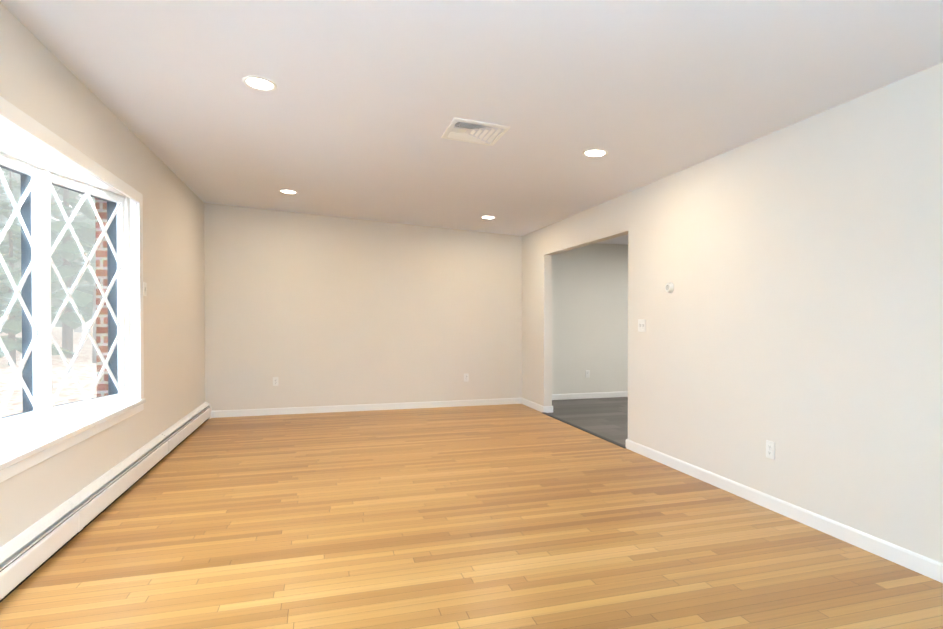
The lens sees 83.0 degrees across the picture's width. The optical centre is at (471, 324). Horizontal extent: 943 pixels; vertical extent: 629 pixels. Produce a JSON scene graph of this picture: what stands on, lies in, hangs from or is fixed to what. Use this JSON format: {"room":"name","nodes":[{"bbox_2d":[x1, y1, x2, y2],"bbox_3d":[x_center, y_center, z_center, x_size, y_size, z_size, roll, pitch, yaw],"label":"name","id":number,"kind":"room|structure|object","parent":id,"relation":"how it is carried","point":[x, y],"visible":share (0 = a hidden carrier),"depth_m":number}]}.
{"room":"empty living room","nodes":[
{"label":"empty living room","id":0,"kind":"room"},
{"bbox_2d":[0,2,204,546],"bbox_3d":[-2.186,-0.195,2.155,0.200,2.850,9.635,0,1,-16],"label":"wall","id":1,"kind":"structure","parent":0,"point":[41,83],"depth_m":4.12},
{"bbox_2d":[0,96,145,482],"bbox_3d":[-2.465,-0.165,2.337,0.705,2.245,3.984,0,1,-16],"label":"window","id":2,"kind":"structure","parent":1,"relation":"in","point":[40,159],"depth_m":3.44},
{"bbox_2d":[0,402,210,602],"bbox_3d":[-2.048,1.125,2.187,0.074,0.209,9.385,0,1,-16],"label":"baseboard heater","id":3,"kind":"object","parent":1,"relation":"attached to","point":[27,553],"visible":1,"depth_m":3.14},
{"bbox_2d":[143,282,146,295],"bbox_3d":[-2.713,-0.295,4.439,0.019,0.115,0.070,0,1,-16],"label":"light switch","id":4,"kind":"object","parent":1,"relation":"attached to","point":[144,288],"visible":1,"depth_m":4.42},
{"bbox_2d":[95,198,110,396],"bbox_3d":[-3.232,0.119,5.492,0.155,4.150,18.420,0,1,-16],"label":"brick wall","id":5,"kind":"structure","parent":0,"point":[105,282],"depth_m":4.19},
{"bbox_2d":[204,203,521,410],"bbox_3d":[-1.363,-0.250,7.329,4.578,2.850,0.115,0,1,-16],"label":"wall","id":6,"kind":"structure","parent":0,"point":[308,310],"depth_m":7.21},
{"bbox_2d":[273,377,277,385],"bbox_3d":[-2.553,0.743,6.941,0.070,0.115,0.009,0,1,-16],"label":"electrical outlet","id":7,"kind":"object","parent":6,"relation":"attached to","point":[275,381],"visible":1,"depth_m":6.94},
{"bbox_2d":[211,398,520,417],"bbox_3d":[-1.271,1.131,7.303,4.193,0.088,0.014,0,1,-16],"label":"baseboard","id":8,"kind":"structure","parent":6,"relation":"attached to","point":[323,409],"depth_m":7.23},
{"bbox_2d":[464,374,468,381],"bbox_3d":[-0.076,0.762,7.637,0.070,0.115,0.009,0,1,-16],"label":"electrical outlet","id":9,"kind":"object","parent":6,"relation":"attached to","point":[466,377],"visible":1,"depth_m":7.63},
{"bbox_2d":[0,404,942,628],"bbox_3d":[-0.133,1.284,2.747,4.463,0.120,9.635,0,1,-16],"label":"floor","id":10,"kind":"structure","parent":0,"point":[512,516],"depth_m":2.94},
{"bbox_2d":[542,412,625,448],"bbox_3d":[1.234,1.183,6.123,0.065,0.009,2.020,0,1,-16],"label":"threshold","id":11,"kind":"object","parent":10,"relation":"on","point":[592,433],"depth_m":5.91},
{"bbox_2d":[0,0,942,244],"bbox_3d":[1.979,-1.564,3.400,8.900,0.681,9.810,0,1,-16],"label":"ceiling","id":12,"kind":"structure","parent":0,"point":[359,108],"depth_m":3.04},
{"bbox_2d":[242,76,276,90],"bbox_3d":[-1.257,-1.427,3.163,0.194,0.017,0.194,0,1,-16],"label":"recessed light","id":13,"kind":"object","parent":12,"relation":"in","point":[259,83],"visible":1,"depth_m":3.16},
{"bbox_2d":[279,189,297,193],"bbox_3d":[-2.013,-1.456,5.859,0.194,0.017,0.194,0,1,-16],"label":"recessed light","id":14,"kind":"object","parent":12,"relation":"in","point":[285,191],"visible":1,"depth_m":5.85},
{"bbox_2d":[441,117,510,145],"bbox_3d":[0.024,-1.359,3.762,0.399,0.042,0.400,0,1,-16],"label":"ceiling vent","id":15,"kind":"object","parent":12,"relation":"in","point":[452,133],"visible":0.94,"depth_m":3.76},
{"bbox_2d":[481,216,495,218],"bbox_3d":[0.209,-1.332,6.640,0.194,0.017,0.194,0,1,-16],"label":"recessed light","id":16,"kind":"object","parent":12,"relation":"in","point":[488,217],"visible":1,"depth_m":6.64},
{"bbox_2d":[582,149,607,157],"bbox_3d":[0.942,-1.304,4.062,0.194,0.017,0.194,0,1,-16],"label":"recessed light","id":17,"kind":"object","parent":12,"relation":"in","point":[594,153],"visible":0.98,"depth_m":4.06},
{"bbox_2d":[548,397,627,445],"bbox_3d":[3.534,1.248,6.151,4.437,0.119,5.410,0,1,-16],"label":"floor","id":18,"kind":"structure","parent":0,"point":[606,418],"depth_m":6.97},
{"bbox_2d":[552,243,627,393],"bbox_3d":[2.813,-0.210,8.691,4.200,2.740,0.100,0,1,-16],"label":"wall","id":19,"kind":"structure","parent":0,"point":[590,307],"depth_m":8.36},
{"bbox_2d":[585,370,589,377],"bbox_3d":[1.824,0.779,8.367,0.070,0.115,0.009,0,1,-16],"label":"outlet","id":20,"kind":"object","parent":19,"relation":"attached to","point":[587,373],"visible":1,"depth_m":8.36},
{"bbox_2d":[552,391,627,399],"bbox_3d":[2.839,1.117,8.653,4.222,0.088,0.014,0,1,-16],"label":"baseboard next far","id":21,"kind":"structure","parent":19,"relation":"attached to","point":[589,395],"depth_m":8.37},
{"bbox_2d":[522,62,942,562],"bbox_3d":[2.086,-0.207,3.293,0.115,2.850,9.520,0,1,-16],"label":"wall","id":22,"kind":"structure","parent":0,"point":[796,315],"depth_m":3.28},
{"bbox_2d":[521,398,542,411],"bbox_3d":[0.848,1.129,7.484,0.014,0.088,0.810,0,1,-16],"label":"baseboard","id":23,"kind":"structure","parent":22,"relation":"attached to","point":[533,405],"depth_m":7.44},
{"bbox_2d":[543,406,552,412],"bbox_3d":[1.021,1.133,7.104,0.143,0.088,0.014,0,1,-16],"label":"baseboard","id":24,"kind":"structure","parent":22,"relation":"attached to","point":[547,409],"depth_m":7.10},
{"bbox_2d":[638,319,645,331],"bbox_3d":[1.564,0.010,4.910,0.019,0.115,0.116,0,1,-16],"label":"light switch","id":25,"kind":"object","parent":22,"relation":"attached to","point":[641,325],"visible":1,"depth_m":4.90},
{"bbox_2d":[665,282,673,292],"bbox_3d":[1.669,-0.311,4.505,0.034,0.092,0.092,0,1,-16],"label":"thermostat","id":26,"kind":"object","parent":22,"relation":"attached to","point":[669,287],"visible":0.96,"depth_m":4.48},
{"bbox_2d":[766,440,774,459],"bbox_3d":[1.965,0.825,3.506,0.009,0.115,0.070,0,1,-16],"label":"outlet","id":27,"kind":"object","parent":22,"relation":"attached to","point":[770,449],"visible":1,"depth_m":3.50},
{"bbox_2d":[626,439,942,582],"bbox_3d":[2.393,1.188,1.977,0.014,0.088,6.590,0,1,-16],"label":"baseboard","id":28,"kind":"structure","parent":22,"relation":"attached to","point":[918,563],"depth_m":3.21},
{"label":"outside","id":29,"kind":"structure","parent":0,"visible":0},
{"bbox_2d":[0,316,96,416],"bbox_3d":[-33.643,-0.395,21.563,49.705,4.535,90.000,0,1,-16],"label":"ground","id":30,"kind":"structure","parent":29,"point":[77,338],"depth_m":13.41},
{"bbox_2d":[0,167,95,388],"bbox_3d":[-17.460,-12.550,22.944,23.745,28.681,43.924,0,1,-16],"label":"trees","id":31,"kind":"object","parent":30,"relation":"on","point":[68,255],"depth_m":18.16}
]}

